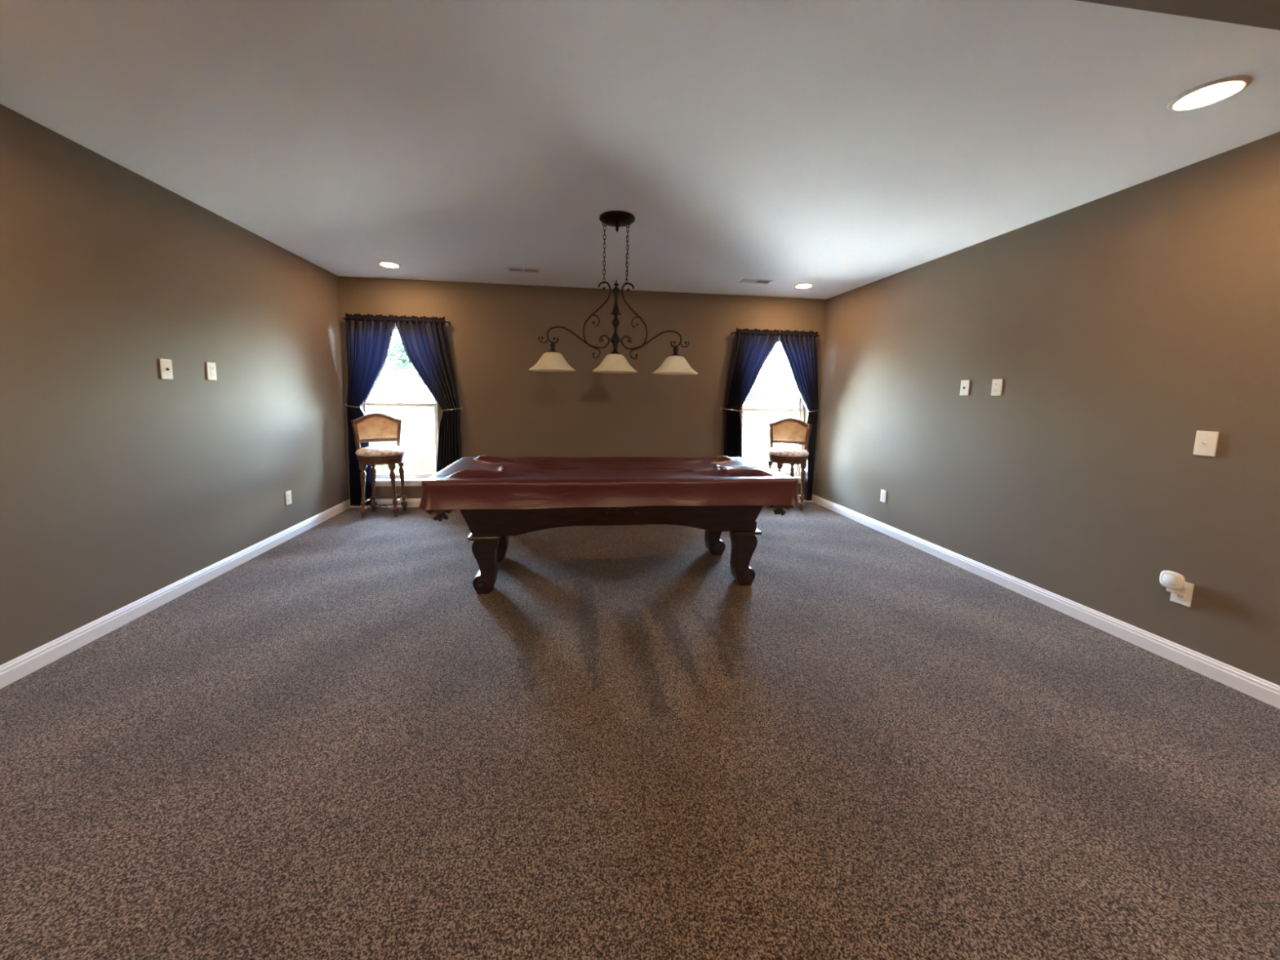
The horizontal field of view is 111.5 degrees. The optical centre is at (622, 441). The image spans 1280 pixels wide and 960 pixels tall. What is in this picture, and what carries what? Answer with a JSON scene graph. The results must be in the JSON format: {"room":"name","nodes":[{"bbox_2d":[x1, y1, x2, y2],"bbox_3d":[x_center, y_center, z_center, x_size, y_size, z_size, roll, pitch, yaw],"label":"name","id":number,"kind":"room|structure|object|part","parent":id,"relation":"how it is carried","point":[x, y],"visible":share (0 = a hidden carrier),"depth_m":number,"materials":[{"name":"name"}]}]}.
{"room":"billiard room","nodes":[
{"label":"billiard room","id":0,"kind":"room"},
{"bbox_2d":[0,103,349,665],"bbox_3d":[-2.547,-0.057,0.584,0.160,2.440,8.495,0,6,-7],"label":"wall","id":1,"kind":"structure","parent":0,"point":[121,482],"depth_m":2.39,"materials":[{"name":"brown paint"}]},
{"bbox_2d":[160,358,173,379],"bbox_3d":[-2.700,-0.430,2.587,0.016,0.117,0.072,0,6,-7],"label":"cable wall plate","id":2,"kind":"object","parent":1,"relation":"attached to","point":[166,365],"visible":1,"depth_m":2.58,"materials":[{"name":"white plastic"}]},
{"bbox_2d":[0,499,350,688],"bbox_3d":[-2.481,1.111,0.720,0.016,0.091,8.175,0,6,-7],"label":"baseboard","id":3,"kind":"structure","parent":1,"relation":"attached to","point":[16,668],"depth_m":2.41,"materials":[{"name":"white paint"}]},
{"bbox_2d":[205,361,217,380],"bbox_3d":[-2.743,-0.471,2.911,0.010,0.117,0.072,0,6,-7],"label":"wall outlet","id":4,"kind":"object","parent":1,"relation":"attached to","point":[211,366],"visible":1,"depth_m":2.91,"materials":[{"name":"white plastic"}]},
{"bbox_2d":[209,365,214,370],"bbox_3d":[-2.739,-0.492,2.909,0.004,0.029,0.034,0,6,-7],"label":"socket","id":5,"kind":"object","parent":4,"relation":"attached to","point":[211,367],"depth_m":2.91,"materials":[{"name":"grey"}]},
{"bbox_2d":[284,490,291,505],"bbox_3d":[-2.845,0.477,3.716,0.010,0.117,0.072,0,6,-7],"label":"wall outlet","id":6,"kind":"object","parent":1,"relation":"attached to","point":[288,494],"visible":1,"depth_m":3.71,"materials":[{"name":"white plastic"}]},
{"bbox_2d":[337,275,826,499],"bbox_3d":[-0.294,-0.491,5.032,5.384,2.440,0.160,0,6,-7],"label":"wall","id":7,"kind":"structure","parent":0,"point":[510,409],"depth_m":4.91,"materials":[{"name":"brown paint"}]},
{"bbox_2d":[361,323,438,486],"bbox_3d":[-2.441,-0.398,4.760,0.920,1.765,0.185,0,6,-7],"label":"window","id":8,"kind":"structure","parent":7,"relation":"in","point":[381,479],"depth_m":4.82,"materials":[{"name":"white plastic"}]},
{"bbox_3d":[-2.454,-0.017,4.848,0.780,0.820,0.026,0,6,-7],"label":"sash","id":9,"kind":"part","parent":8,"relation":"part of","materials":[{"name":"glass"}]},
{"bbox_3d":[-2.452,0.427,4.818,0.920,0.026,0.125,0,6,-7],"label":"sill","id":10,"kind":"part","parent":8,"relation":"part of","materials":[{"name":"white paint"}]},
{"bbox_3d":[-2.443,-0.826,4.790,0.780,0.860,0.023,0,6,-7],"label":"sash","id":11,"kind":"part","parent":8,"relation":"part of","materials":[{"name":"white plastic"}]},
{"bbox_2d":[350,494,813,507],"bbox_3d":[-0.304,0.686,5.070,5.352,0.091,0.016,0,6,-7],"label":"baseboard","id":12,"kind":"structure","parent":7,"relation":"attached to","point":[411,502],"depth_m":4.80,"materials":[{"name":"white paint"}]},
{"bbox_2d":[741,337,804,483],"bbox_3d":[1.827,-0.376,5.279,0.920,1.765,0.185,0,6,-7],"label":"window","id":13,"kind":"structure","parent":7,"relation":"in","point":[801,407],"depth_m":5.35,"materials":[{"name":"white plastic"}]},
{"bbox_3d":[1.826,-0.805,5.309,0.780,0.860,0.023,0,6,-7],"label":"sash","id":14,"kind":"part","parent":13,"relation":"part of","materials":[{"name":"glass"}]},
{"bbox_3d":[1.815,0.004,5.367,0.780,0.820,0.026,0,6,-7],"label":"sash","id":15,"kind":"part","parent":13,"relation":"part of","materials":[{"name":"white plastic"}]},
{"bbox_3d":[1.821,-0.415,5.335,0.840,1.700,0.065,0,6,-7],"label":"frame","id":16,"kind":"part","parent":13,"relation":"part of","materials":[{"name":"white plastic"}]},
{"bbox_3d":[1.816,0.449,5.337,0.920,0.026,0.125,0,6,-7],"label":"sill","id":17,"kind":"part","parent":13,"relation":"part of","materials":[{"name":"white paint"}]},
{"bbox_3d":[-2.364,-1.269,4.574,1.046,0.040,0.082,0,6,-7],"label":"curtain rod","id":18,"kind":"object","parent":7,"relation":"attached to","visible":0},
{"bbox_2d":[345,312,395,506],"bbox_3d":[-2.656,-0.317,4.598,0.537,2.021,0.114,1,6,0],"label":"curtain","id":19,"kind":"object","parent":18,"relation":"hanging from","point":[368,336],"visible":0.81,"depth_m":4.55,"materials":[{"name":"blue fabric"}]},
{"bbox_2d":[394,315,462,472],"bbox_3d":[-2.067,-0.316,4.695,0.651,2.020,0.120,0,6,-7],"label":"curtain","id":20,"kind":"object","parent":18,"relation":"hanging from","point":[424,340],"visible":0.78,"depth_m":4.63,"materials":[{"name":"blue fabric"}]},
{"bbox_3d":[1.793,-1.249,5.080,1.061,0.040,0.082,0,6,-7],"label":"curtain rod","id":21,"kind":"object","parent":7,"relation":"attached to","visible":0},
{"bbox_2d":[720,328,779,457],"bbox_3d":[1.481,-0.299,5.126,0.640,2.021,0.121,0,6,-7],"label":"curtain","id":22,"kind":"object","parent":21,"relation":"hanging from","point":[751,349],"visible":0.8,"depth_m":5.05,"materials":[{"name":"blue fabric"}]},
{"bbox_2d":[779,329,818,500],"bbox_3d":[2.074,-0.296,5.198,0.544,2.020,0.121,0,6,-7],"label":"curtain","id":23,"kind":"object","parent":21,"relation":"hanging from","point":[800,348],"visible":0.92,"depth_m":5.13,"materials":[{"name":"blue fabric"}]},
{"bbox_2d":[0,502,1279,959],"bbox_3d":[0.178,1.169,1.048,5.575,0.001,8.375,0,6,-7],"label":"floor","id":24,"kind":"structure","parent":0,"point":[330,745],"depth_m":1.49,"materials":[{"name":"carpet"}]},
{"bbox_2d":[351,413,407,517],"bbox_3d":[-2.457,0.234,4.472,0.475,1.040,0.470,-4,8,-42],"label":"bar stool","id":25,"kind":"object","parent":24,"relation":"on","point":[371,427],"visible":1,"depth_m":4.47,"materials":[{"name":"wood"}]},
{"bbox_3d":[-2.689,-0.015,4.416,0.077,0.338,0.025,1,6,-2],"label":"post","id":26,"kind":"part","parent":25,"relation":"part of","materials":[{"name":"brown wood"}]},
{"bbox_3d":[-2.591,0.489,4.361,0.091,0.552,0.074,0,6,-7],"label":"leg","id":27,"kind":"part","parent":25,"relation":"part of","materials":[{"name":"brown wood"}]},
{"bbox_3d":[-2.619,0.463,4.594,0.091,0.552,0.074,0,6,-7],"label":"leg","id":28,"kind":"part","parent":25,"relation":"part of","materials":[{"name":"brown wood"}]},
{"bbox_3d":[-2.568,-0.248,4.558,0.474,0.104,0.109,-4,8,-40],"label":"rail","id":29,"kind":"part","parent":25,"relation":"part of","materials":[{"name":"brown wood"}]},
{"bbox_3d":[-2.562,-0.145,4.560,0.389,0.234,0.082,-4,8,-40],"label":"nail trim","id":30,"kind":"part","parent":25,"relation":"part of","materials":[{"name":"brown fabric"}]},
{"bbox_3d":[-2.563,-0.013,4.571,0.393,0.030,0.078,-4,8,-40],"label":"rail","id":31,"kind":"part","parent":25,"relation":"part of","materials":[{"name":"brown wood"}]},
{"bbox_2d":[355,445,407,457],"bbox_3d":[-2.457,0.087,4.454,0.468,0.080,0.468,-4,8,-40],"label":"seat cushion","id":32,"kind":"object","parent":25,"relation":"on","point":[374,451],"depth_m":4.32,"materials":[{"name":"fabric"}]},
{"bbox_3d":[-2.458,0.189,4.464,0.424,0.035,0.424,0,6,-7],"label":"seat frame","id":33,"kind":"part","parent":25,"relation":"part of","materials":[{"name":"brown wood"}]},
{"bbox_3d":[-2.481,0.587,4.632,0.300,0.016,0.016,0,6,-7],"label":"foot rail","id":34,"kind":"part","parent":25,"relation":"part of","materials":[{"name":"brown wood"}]},
{"bbox_3d":[-2.308,0.490,4.396,0.091,0.552,0.074,0,6,-7],"label":"leg","id":35,"kind":"part","parent":25,"relation":"part of","materials":[{"name":"brown wood"}]},
{"bbox_3d":[-2.389,-0.036,4.668,0.025,0.338,0.077,2,6,11],"label":"post","id":36,"kind":"part","parent":25,"relation":"part of","materials":[{"name":"brown wood"}]},
{"bbox_3d":[-2.336,0.465,4.629,0.091,0.552,0.074,0,6,-7],"label":"leg","id":37,"kind":"part","parent":25,"relation":"part of","materials":[{"name":"brown wood"}]},
{"bbox_2d":[426,505,794,594],"bbox_3d":[-0.080,0.571,3.150,2.290,0.735,1.004,0,6,-7],"label":"pool table","id":38,"kind":"object","parent":24,"relation":"on","point":[491,530],"visible":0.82,"depth_m":2.77,"materials":[{"name":"brown wood"}]},
{"bbox_3d":[-0.875,0.783,2.806,0.157,0.358,0.146,0,6,-7],"label":"leg","id":39,"kind":"part","parent":38,"relation":"part of","materials":[{"name":"brown wood"}]},
{"bbox_3d":[-0.944,0.725,3.333,0.157,0.358,0.146,0,6,-7],"label":"leg","id":40,"kind":"part","parent":38,"relation":"part of","materials":[{"name":"brown wood"}]},
{"bbox_2d":[418,454,799,510],"bbox_3d":[-0.075,0.240,3.112,2.337,0.207,1.036,0,6,-7],"label":"cover","id":41,"kind":"object","parent":38,"relation":"on","point":[484,482],"visible":1,"depth_m":2.69,"materials":[{"name":"red plastic"}]},
{"bbox_3d":[0.749,0.733,3.550,0.157,0.358,0.146,0,6,-7],"label":"leg","id":42,"kind":"part","parent":38,"relation":"part of","materials":[{"name":"brown wood"}]},
{"bbox_3d":[0.823,0.793,2.998,0.157,0.358,0.146,0,6,-7],"label":"leg","id":43,"kind":"part","parent":38,"relation":"part of","materials":[{"name":"brown wood"}]},
{"bbox_2d":[764,417,811,511],"bbox_3d":[1.885,0.256,4.996,0.480,1.040,0.470,4,7,22],"label":"bar stool","id":44,"kind":"object","parent":24,"relation":"on","point":[787,430],"visible":0.89,"depth_m":5.01,"materials":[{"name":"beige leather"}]},
{"bbox_3d":[1.719,0.485,5.122,0.091,0.552,0.074,0,6,-7],"label":"leg","id":45,"kind":"part","parent":44,"relation":"part of","materials":[{"name":"brown wood"}]},
{"bbox_3d":[1.765,-0.016,5.173,0.025,0.338,0.077,-2,7,-25],"label":"post","id":46,"kind":"part","parent":44,"relation":"part of","materials":[{"name":"brown wood"}]},
{"bbox_3d":[1.747,0.510,4.889,0.091,0.552,0.074,0,6,-7],"label":"leg","id":47,"kind":"part","parent":44,"relation":"part of","materials":[{"name":"brown wood"}]},
{"bbox_3d":[1.880,0.210,4.992,0.424,0.035,0.424,0,6,-7],"label":"seat frame","id":48,"kind":"part","parent":44,"relation":"part of","materials":[{"name":"brown wood"}]},
{"bbox_2d":[765,446,808,457],"bbox_3d":[1.881,0.108,4.981,0.468,0.080,0.468,4,7,26],"label":"seat cushion","id":49,"kind":"object","parent":44,"relation":"on","point":[779,451],"depth_m":4.84,"materials":[{"name":"fabric"}]},
{"bbox_3d":[1.957,0.009,5.122,0.393,0.030,0.078,4,7,26],"label":"rail","id":50,"kind":"part","parent":44,"relation":"part of","materials":[{"name":"brown wood"}]},
{"bbox_3d":[1.961,-0.123,5.110,0.389,0.234,0.082,4,7,26],"label":"nail trim","id":51,"kind":"part","parent":44,"relation":"part of","materials":[{"name":"brown"}]},
{"bbox_3d":[1.968,-0.226,5.110,0.474,0.104,0.109,4,7,26],"label":"rail","id":52,"kind":"part","parent":44,"relation":"part of","materials":[{"name":"brown wood"}]},
{"bbox_3d":[2.002,0.486,5.157,0.091,0.552,0.074,0,6,-7],"label":"leg","id":53,"kind":"part","parent":44,"relation":"part of","materials":[{"name":"brown wood"}]},
{"bbox_3d":[2.030,0.511,4.924,0.091,0.552,0.074,0,6,-7],"label":"leg","id":54,"kind":"part","parent":44,"relation":"part of","materials":[{"name":"brown wood"}]},
{"bbox_3d":[2.117,0.009,5.000,0.077,0.338,0.025,0,6,-12],"label":"post","id":55,"kind":"part","parent":44,"relation":"part of","materials":[{"name":"brown wood"}]},
{"bbox_2d":[0,0,1279,299],"bbox_3d":[0.228,-1.331,0.782,5.704,0.150,8.495,0,6,-7],"label":"ceiling","id":56,"kind":"structure","parent":0,"point":[837,147],"depth_m":1.84,"materials":[{"name":"white paint"}]},
{"bbox_2d":[377,261,400,267],"bbox_3d":[-2.162,-1.639,4.048,0.194,0.016,0.194,0,6,-7],"label":"recessed light","id":57,"kind":"object","parent":56,"relation":"in","point":[385,264],"visible":1,"depth_m":4.01,"materials":[{"name":"white paint"}]},
{"bbox_2d":[506,266,540,273],"bbox_3d":[-0.940,-1.631,4.146,0.310,0.008,0.130,0,6,-7],"label":"ceiling vent","id":58,"kind":"object","parent":56,"relation":"in","point":[508,268],"visible":1,"depth_m":4.15,"materials":[{"name":"white metal"}]},
{"bbox_2d":[528,210,697,374],"bbox_3d":[-0.043,-0.982,2.948,1.162,1.013,0.314,0,6,-7],"label":"pendant light","id":59,"kind":"object","parent":56,"relation":"hanging from","point":[552,361],"visible":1,"depth_m":2.94,"materials":[{"name":"brown metal"}]},
{"bbox_3d":[-0.471,-0.541,2.944,0.314,0.122,0.314,0,6,-7],"label":"lamp shade","id":60,"kind":"part","parent":59,"relation":"part of","materials":[{"name":"white glass"}]},
{"bbox_2d":[547,341,557,352],"bbox_3d":[-0.470,-0.592,2.938,0.068,0.165,0.067,0,6,-7],"label":"socket","id":61,"kind":"object","parent":59,"relation":"attached to","point":[552,345],"depth_m":2.92,"materials":[{"name":"black metal"}]},
{"bbox_3d":[-0.355,-0.672,2.943,0.420,0.208,0.012,0,6,-7],"label":"scroll arm","id":62,"kind":"part","parent":59,"relation":"part of","materials":[{"name":"brown metal"}]},
{"bbox_3d":[-0.172,-0.855,2.946,0.189,0.447,0.012,0,6,-7],"label":"scroll frame","id":63,"kind":"part","parent":59,"relation":"part of","materials":[{"name":"brown metal"}]},
{"bbox_3d":[-0.120,-1.248,2.909,0.014,0.377,0.015,6,8,41],"label":"chain","id":64,"kind":"part","parent":59,"relation":"part of","materials":[{"name":"brown metal"}]},
{"bbox_3d":[-0.051,-0.539,2.995,0.314,0.122,0.314,0,6,-7],"label":"lamp shade","id":65,"kind":"part","parent":59,"relation":"part of","materials":[{"name":"white glass"}]},
{"bbox_3d":[0.033,-1.248,2.928,0.014,0.377,0.015,6,8,41],"label":"chain","id":66,"kind":"part","parent":59,"relation":"part of","materials":[{"name":"brown metal"}]},
{"bbox_3d":[0.082,-0.854,2.977,0.189,0.447,0.012,0,6,-7],"label":"scroll frame","id":67,"kind":"part","parent":59,"relation":"part of","materials":[{"name":"brown metal"}]},
{"bbox_3d":[0.259,-0.670,3.018,0.421,0.208,0.012,0,6,-7],"label":"scroll arm","id":68,"kind":"part","parent":59,"relation":"part of","materials":[{"name":"brown metal"}]},
{"bbox_3d":[0.370,-0.537,3.046,0.314,0.122,0.314,0,6,-7],"label":"lamp shade","id":69,"kind":"part","parent":59,"relation":"part of","materials":[{"name":"white glass"}]},
{"bbox_2d":[671,345,680,355],"bbox_3d":[0.371,-0.588,3.041,0.068,0.165,0.067,0,6,-7],"label":"socket","id":70,"kind":"object","parent":59,"relation":"attached to","point":[675,348],"depth_m":3.02,"materials":[{"name":"black metal"}]},
{"bbox_2d":[738,278,773,284],"bbox_3d":[1.351,-1.617,4.400,0.310,0.008,0.130,0,6,-7],"label":"ceiling vent","id":71,"kind":"object","parent":56,"relation":"in","point":[744,281],"visible":1,"depth_m":4.39,"materials":[{"name":"white metal"}]},
{"bbox_2d":[793,283,813,288],"bbox_3d":[1.888,-1.619,4.541,0.194,0.016,0.194,0,6,-7],"label":"recessed light","id":72,"kind":"object","parent":56,"relation":"in","point":[802,285],"visible":1,"depth_m":4.51,"materials":[{"name":"white paint"}]},
{"bbox_2d":[1166,75,1252,111],"bbox_3d":[2.209,-1.304,1.645,0.194,0.016,0.194,0,6,-7],"label":"recessed light","id":73,"kind":"object","parent":56,"relation":"in","point":[1212,92],"visible":1,"depth_m":1.63,"materials":[{"name":"white paint"}]},
{"bbox_2d":[813,131,1279,685],"bbox_3d":[2.956,-0.030,1.254,0.160,2.440,8.495,0,6,-7],"label":"wall","id":74,"kind":"structure","parent":0,"point":[1117,328],"depth_m":2.48,"materials":[{"name":"brown paint"}]},
{"bbox_2d":[880,488,886,502],"bbox_3d":[2.510,0.522,4.195,0.010,0.117,0.072,0,6,-7],"label":"wall outlet","id":75,"kind":"object","parent":74,"relation":"attached to","point":[883,493],"visible":1,"depth_m":4.19,"materials":[{"name":"white plastic"}]},
{"bbox_2d":[960,379,969,395],"bbox_3d":[2.616,-0.413,3.336,0.016,0.117,0.072,0,6,-7],"label":"cable wall plate","id":76,"kind":"object","parent":74,"relation":"attached to","point":[964,388],"visible":1,"depth_m":3.33,"materials":[{"name":"white plastic"}]},
{"bbox_2d":[991,378,1002,395],"bbox_3d":[2.650,-0.385,3.086,0.010,0.117,0.072,0,6,-7],"label":"wall outlet","id":77,"kind":"object","parent":74,"relation":"attached to","point":[997,384],"visible":1,"depth_m":3.08,"materials":[{"name":"white plastic"}]},
{"bbox_2d":[993,388,998,392],"bbox_3d":[2.646,-0.364,3.088,0.004,0.029,0.034,0,6,-7],"label":"socket","id":78,"kind":"object","parent":77,"relation":"attached to","point":[995,390],"depth_m":3.09,"materials":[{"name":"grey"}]},
{"bbox_2d":[994,382,999,386],"bbox_3d":[2.647,-0.406,3.083,0.004,0.029,0.034,0,6,-7],"label":"socket","id":79,"kind":"object","parent":77,"relation":"attached to","point":[996,384],"depth_m":3.08,"materials":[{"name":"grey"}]},
{"bbox_2d":[812,494,1279,708],"bbox_3d":[2.848,1.137,1.368,0.016,0.091,8.175,0,6,-7],"label":"baseboard","id":80,"kind":"structure","parent":74,"relation":"attached to","point":[1259,688],"depth_m":2.47,"materials":[{"name":"white paint"}]},
{"bbox_2d":[1169,582,1194,607],"bbox_3d":[2.758,0.744,2.150,0.010,0.117,0.072,0,6,-7],"label":"wall outlet","id":81,"kind":"object","parent":74,"relation":"attached to","point":[1184,597],"visible":0.77,"depth_m":2.13,"materials":[{"name":"white plastic"}]},
{"bbox_2d":[1159,570,1185,593],"bbox_3d":[2.733,0.698,2.165,0.037,0.107,0.086,0,6,-7],"label":"plug","id":82,"kind":"object","parent":81,"relation":"attached to","point":[1174,582],"visible":1,"depth_m":2.15,"materials":[{"name":"white plastic"}]},
{"bbox_2d":[1175,593,1185,600],"bbox_3d":[2.755,0.765,2.152,0.004,0.029,0.034,0,6,-7],"label":"socket","id":83,"kind":"object","parent":81,"relation":"attached to","point":[1179,597],"depth_m":2.15,"materials":[{"name":"grey plastic"}]},
{"bbox_2d":[1178,586,1186,592],"bbox_3d":[2.756,0.723,2.147,0.004,0.029,0.034,0,6,-7],"label":"socket","id":84,"kind":"object","parent":81,"relation":"attached to","point":[1184,590],"depth_m":2.14,"materials":[{"name":"grey plastic"}]},
{"bbox_2d":[1192,431,1218,456],"bbox_3d":[2.765,0.008,2.071,0.022,0.117,0.072,0,6,-7],"label":"light switch","id":85,"kind":"object","parent":74,"relation":"attached to","point":[1206,442],"visible":1,"depth_m":2.07,"materials":[{"name":"white plastic"}]},
{"bbox_2d":[1076,0,1279,30],"bbox_3d":[0.464,-0.916,-1.173,5.384,0.249,4.171,0,6,-7],"label":"ceiling","id":86,"kind":"structure","parent":0,"point":[1265,14],"depth_m":1.01,"materials":[{"name":"brown paint"}]},
{"label":"outside","id":87,"kind":"structure","parent":0,"visible":0},
{"bbox_2d":[368,387,798,468],"bbox_3d":[-5.705,-4.982,49.562,90.000,2.003,90.000,0,6,-7],"label":"ground","id":88,"kind":"structure","parent":87,"point":[755,437],"depth_m":22.18,"materials":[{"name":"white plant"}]},
{"bbox_2d":[366,390,435,473],"bbox_3d":[-8.891,-1.601,19.140,13.347,1.587,29.063,-4,8,-42],"label":"meadow grass","id":89,"kind":"structure","parent":88,"relation":"on","point":[418,428],"depth_m":8.51,"materials":[{"name":"white"}]},
{"bbox_2d":[386,329,426,399],"bbox_3d":[-13.843,-6.132,30.004,4.880,7.018,5.565,0,6,-7],"label":"leafy tree","id":90,"kind":"object","parent":88,"relation":"on","point":[402,362],"visible":0.22,"depth_m":29.47,"materials":[{"name":"green plant"}]},
{"bbox_3d":[-13.830,-6.863,29.926,4.880,5.548,5.565,0,6,-7],"label":"crown","id":91,"kind":"part","parent":90,"relation":"part of","materials":[{"name":"green plant"}]},
{"bbox_2d":[745,346,775,406],"bbox_3d":[3.814,-1.992,14.655,2.649,3.433,2.174,0,6,-7],"label":"leafy tree","id":92,"kind":"object","parent":88,"relation":"on","point":[756,393],"visible":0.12,"depth_m":14.63,"materials":[{"name":"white plant"}]},
{"bbox_2d":[772,468,795,471],"bbox_3d":[-0.298,0.674,6.557,15.000,0.100,2.600,0,6,-7],"label":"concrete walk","id":93,"kind":"structure","parent":88,"relation":"on","point":[776,469],"depth_m":8.07,"materials":[{"name":"white concrete"}]}
]}

